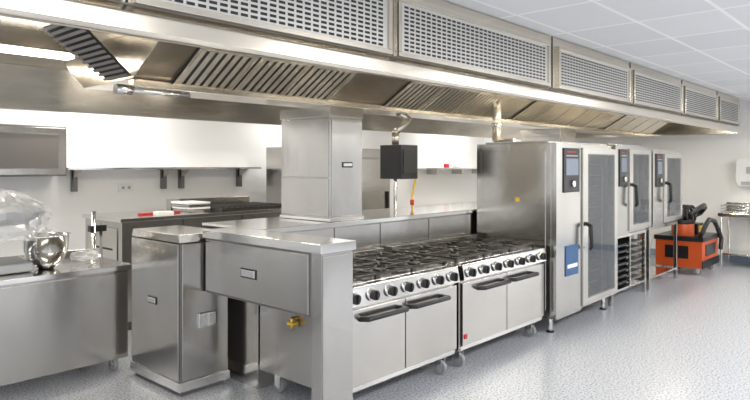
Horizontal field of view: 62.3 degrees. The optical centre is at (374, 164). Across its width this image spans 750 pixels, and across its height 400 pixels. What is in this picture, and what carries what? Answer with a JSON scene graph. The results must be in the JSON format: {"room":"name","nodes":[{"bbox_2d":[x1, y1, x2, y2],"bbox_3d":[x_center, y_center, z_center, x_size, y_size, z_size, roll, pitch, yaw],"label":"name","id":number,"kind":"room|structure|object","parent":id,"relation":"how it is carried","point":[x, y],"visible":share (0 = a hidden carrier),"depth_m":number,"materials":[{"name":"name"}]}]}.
{"room":"commercial kitchen","nodes":[
{"label":"commercial kitchen","id":0,"kind":"room"},
{"bbox_2d":[0,109,483,256],"bbox_3d":[-3.054,0.300,8.600,0.100,2.900,16.600,0,0,42],"label":"wall","id":1,"kind":"structure","parent":0,"point":[93,140],"depth_m":8.60,"materials":[{"name":"white paint"}]},
{"bbox_2d":[0,124,66,176],"bbox_3d":[-4.358,-0.160,6.778,0.425,0.580,1.750,0,0,42],"label":"upper cabinet","id":2,"kind":"object","parent":1,"relation":"attached to","point":[25,150],"visible":1,"depth_m":7.01,"materials":[{"name":"silver metal"}]},
{"bbox_2d":[118,184,132,191],"bbox_3d":[-3.307,0.300,8.222,0.034,0.100,0.200,0,0,42],"label":"wall socket","id":3,"kind":"object","parent":1,"relation":"attached to","point":[121,187],"visible":1,"depth_m":8.21,"materials":[{"name":"white plastic"}]},
{"bbox_2d":[67,167,261,191],"bbox_3d":[-2.814,0.180,8.551,0.319,0.300,2.850,0,0,42],"label":"wall shelf","id":4,"kind":"object","parent":1,"relation":"attached to","point":[74,171],"visible":0.98,"depth_m":8.52,"materials":[{"name":"silver metal"}]},
{"bbox_2d":[418,168,476,174],"bbox_3d":[1.708,0.130,13.528,0.299,0.140,2.300,0,0,42],"label":"wall shelf","id":5,"kind":"object","parent":1,"relation":"attached to","point":[430,171],"visible":0.76,"depth_m":13.24,"materials":[{"name":"silver metal"}]},
{"bbox_2d":[444,163,460,167],"bbox_3d":[1.681,0.004,13.499,0.159,0.109,0.539,0,0,42],"label":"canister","id":6,"kind":"object","parent":5,"relation":"on","point":[456,165],"visible":1,"depth_m":13.56,"materials":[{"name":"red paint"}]},
{"bbox_2d":[0,255,749,399],"bbox_3d":[1.784,1.800,4.259,13.100,0.100,16.700,0,0,42],"label":"floor","id":7,"kind":"structure","parent":0,"point":[687,336],"depth_m":5.36,"materials":[{"name":"plastic"}]},
{"bbox_2d":[0,249,131,385],"bbox_3d":[-3.165,1.270,4.737,0.840,0.960,2.340,0,0,42],"label":"bench","id":8,"kind":"object","parent":7,"relation":"on","point":[72,314],"visible":0.99,"depth_m":4.92,"materials":[{"name":"silver metal"}]},
{"bbox_2d":[0,197,70,274],"bbox_3d":[-2.920,0.518,4.942,0.464,0.654,0.897,0,0,42],"label":"stand mixer","id":9,"kind":"object","parent":8,"relation":"on","point":[42,250],"visible":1,"depth_m":4.96,"materials":[{"name":"grey metal"}]},
{"bbox_2d":[20,232,70,268],"bbox_3d":[-2.708,0.708,5.105,0.370,0.275,0.370,0,0,42],"label":"mixer bowl","id":10,"kind":"object","parent":9,"relation":"on","point":[42,250],"depth_m":4.99,"materials":[{"name":"silver metal"}]},
{"bbox_2d":[78,253,93,259],"bbox_3d":[-2.519,0.787,5.403,0.212,0.112,0.275,0,0,42],"label":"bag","id":11,"kind":"object","parent":8,"relation":"on","point":[87,256],"visible":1,"depth_m":5.39,"materials":[{"name":"white plastic"}]},
{"bbox_2d":[88,211,106,256],"bbox_3d":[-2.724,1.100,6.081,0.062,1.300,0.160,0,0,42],"label":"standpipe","id":12,"kind":"object","parent":8,"relation":"on","point":[93,228],"visible":0.43,"depth_m":6.04,"materials":[{"name":"silver metal"}]},
{"bbox_2d":[130,225,229,395],"bbox_3d":[-1.605,1.140,5.064,0.783,1.220,0.452,0,0,42],"label":"pedestal","id":13,"kind":"object","parent":7,"relation":"on","point":[170,351],"visible":0.94,"depth_m":4.82,"materials":[{"name":"silver metal"}]},
{"bbox_2d":[198,310,217,327],"bbox_3d":[-1.293,1.195,4.811,0.024,0.110,0.170,0,0,42],"label":"double socket","id":14,"kind":"object","parent":13,"relation":"attached to","point":[210,318],"visible":1,"depth_m":4.80,"materials":[{"name":"silver metal"}]},
{"bbox_2d":[82,196,280,329],"bbox_3d":[-2.194,1.090,7.607,0.950,1.320,2.350,0,0,42],"label":"counter","id":15,"kind":"object","parent":7,"relation":"on","point":[117,240],"visible":0.32,"depth_m":6.87,"materials":[{"name":"metal"}]},
{"bbox_2d":[138,211,180,214],"bbox_3d":[-2.402,0.539,7.059,0.260,0.039,0.500,0,0,42],"label":"utensil rack","id":16,"kind":"object","parent":15,"relation":"on","point":[154,212],"visible":1,"depth_m":6.94,"materials":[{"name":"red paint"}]},
{"bbox_2d":[171,200,209,211],"bbox_3d":[-2.248,0.502,7.555,0.400,0.112,0.300,0,0,42],"label":"trays","id":17,"kind":"object","parent":15,"relation":"on","point":[186,206],"visible":1,"depth_m":7.46,"materials":[{"name":"silver metal"}]},
{"bbox_2d":[208,202,280,211],"bbox_3d":[-1.735,0.532,8.007,0.650,0.054,1.000,0,0,42],"label":"griddle","id":18,"kind":"object","parent":15,"relation":"on","point":[223,207],"visible":0.78,"depth_m":7.80,"materials":[{"name":"grey metal"}]},
{"bbox_2d":[266,147,389,209],"bbox_3d":[-0.685,0.740,10.108,0.690,2.020,2.180,0,0,42],"label":"fridge","id":19,"kind":"object","parent":7,"relation":"on","point":[375,190],"visible":0.05,"depth_m":10.25,"materials":[{"name":"metal"}]},
{"bbox_2d":[260,247,459,392],"bbox_3d":[-0.092,1.256,4.937,0.974,0.987,1.425,0,0,42],"label":"range cooker","id":20,"kind":"object","parent":7,"relation":"on","point":[405,310],"visible":0.73,"depth_m":4.66,"materials":[{"name":"metal"}]},
{"bbox_2d":[202,201,633,399],"bbox_3d":[1.796,1.125,7.599,1.860,1.250,8.387,0,0,42],"label":"counter","id":21,"kind":"object","parent":7,"relation":"on","point":[301,267],"visible":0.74,"depth_m":4.43,"materials":[{"name":"metal"}]},
{"bbox_2d":[280,106,363,221],"bbox_3d":[-0.501,-0.010,5.804,0.700,1.016,0.435,0,0,42],"label":"column","id":22,"kind":"structure","parent":21,"relation":"on","point":[321,147],"depth_m":5.59,"materials":[{"name":"metal"}]},
{"bbox_2d":[380,145,417,210],"bbox_3d":[0.264,0.142,6.741,0.310,0.714,0.280,0,0,42],"label":"control box","id":23,"kind":"object","parent":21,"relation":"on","point":[396,161],"visible":1,"depth_m":6.65,"materials":[{"name":"black plastic"}]},
{"bbox_2d":[410,179,415,208],"bbox_3d":[0.445,0.283,7.021,0.044,0.432,0.122,0,0,42],"label":"gas hose","id":24,"kind":"object","parent":21,"relation":"on","point":[411,200],"visible":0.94,"depth_m":6.98,"materials":[{"name":"yellow rubber"}]},
{"bbox_2d":[520,129,575,142],"bbox_3d":[2.575,-0.010,9.217,0.650,1.016,0.525,0,0,42],"label":"column","id":25,"kind":"structure","parent":21,"relation":"on","point":[560,135],"depth_m":9.01,"materials":[{"name":"metal"}]},
{"bbox_2d":[384,234,545,366],"bbox_3d":[0.930,1.256,6.059,0.974,0.987,1.470,0,0,42],"label":"range cooker","id":26,"kind":"object","parent":7,"relation":"on","point":[500,288],"visible":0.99,"depth_m":5.75,"materials":[{"name":"metal"}]},
{"bbox_2d":[477,138,617,332],"bbox_3d":[2.072,0.725,7.209,1.072,2.050,1.592,0,0,42],"label":"oven","id":27,"kind":"object","parent":7,"relation":"on","point":[561,198],"visible":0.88,"depth_m":6.69,"materials":[{"name":"metal"}]},
{"bbox_2d":[608,229,645,305],"bbox_3d":[3.036,1.321,8.395,0.820,0.859,1.220,0,0,42],"label":"stand","id":28,"kind":"object","parent":7,"relation":"on","point":[626,252],"visible":0.27,"depth_m":8.20,"materials":[{"name":"silver metal"}]},
{"bbox_2d":[601,143,650,236],"bbox_3d":[3.085,0.310,8.351,1.012,1.160,1.220,0,0,42],"label":"oven","id":29,"kind":"object","parent":28,"relation":"on","point":[634,161],"visible":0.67,"depth_m":7.99,"materials":[{"name":"metal"}]},
{"bbox_2d":[637,234,640,260],"bbox_3d":[4.755,0.760,11.158,0.100,1.980,0.100,0,0,42],"label":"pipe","id":30,"kind":"object","parent":7,"relation":"on","point":[638,235],"visible":0.02,"depth_m":11.12,"materials":[{"name":"silver metal"}]},
{"bbox_2d":[634,221,677,289],"bbox_3d":[3.955,1.310,9.404,0.820,0.879,1.270,0,0,42],"label":"stand","id":31,"kind":"object","parent":7,"relation":"on","point":[651,271],"visible":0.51,"depth_m":9.31,"materials":[{"name":"silver metal"}]},
{"bbox_2d":[647,149,681,226],"bbox_3d":[4.004,0.320,9.359,1.012,1.100,1.270,0,0,42],"label":"oven","id":32,"kind":"object","parent":31,"relation":"on","point":[666,165],"visible":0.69,"depth_m":8.95,"materials":[{"name":"metal"}]},
{"bbox_2d":[654,203,723,274],"bbox_3d":[5.188,1.185,10.249,0.804,1.131,1.051,0,0,42],"label":"machine","id":33,"kind":"object","parent":7,"relation":"on","point":[698,248],"visible":0.83,"depth_m":9.96,"materials":[{"name":"orange paint"}]},
{"bbox_2d":[718,202,749,265],"bbox_3d":[6.650,1.143,10.527,1.350,1.214,0.620,0,0,42],"label":"table","id":34,"kind":"object","parent":7,"relation":"on","point":[728,252],"visible":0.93,"depth_m":10.73,"materials":[{"name":"silver metal"}]},
{"bbox_2d":[721,204,749,212],"bbox_3d":[6.286,0.760,10.811,0.382,0.132,0.362,0,0,42],"label":"wire basket","id":35,"kind":"object","parent":34,"relation":"on","point":[745,208],"visible":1,"depth_m":10.77,"materials":[{"name":"silver metal"}]},
{"bbox_2d":[443,0,749,100],"bbox_3d":[1.784,-1.200,4.259,13.100,0.100,16.700,0,0,42],"label":"ceiling","id":36,"kind":"structure","parent":0,"point":[705,43],"depth_m":5.30,"materials":[{"name":"tile"}]},
{"bbox_2d":[0,0,744,144],"bbox_3d":[0.506,-0.682,7.318,4.190,0.925,12.700,0,0,42],"label":"extraction hood","id":37,"kind":"object","parent":36,"relation":"attached to","point":[434,67],"visible":0.99,"depth_m":4.68,"materials":[{"name":"metal"}]},
{"bbox_2d":[484,100,749,253],"bbox_3d":[7.374,0.300,10.394,13.100,2.900,0.100,0,0,42],"label":"wall","id":38,"kind":"structure","parent":0,"point":[708,161],"depth_m":11.39,"materials":[{"name":"white paint"}]},
{"bbox_2d":[634,248,749,263],"bbox_3d":[7.371,1.690,10.316,13.000,0.120,0.020,0,0,42],"label":"baseboard","id":39,"kind":"structure","parent":38,"relation":"attached to","point":[737,259],"depth_m":11.15,"materials":[{"name":"blue"}]},
{"bbox_2d":[736,159,749,185],"bbox_3d":[6.570,0.130,10.892,0.360,0.480,0.248,0,0,42],"label":"paper towel dispenser","id":40,"kind":"object","parent":38,"relation":"attached to","point":[742,165],"visible":1,"depth_m":10.85,"materials":[{"name":"white plastic"}]}
]}

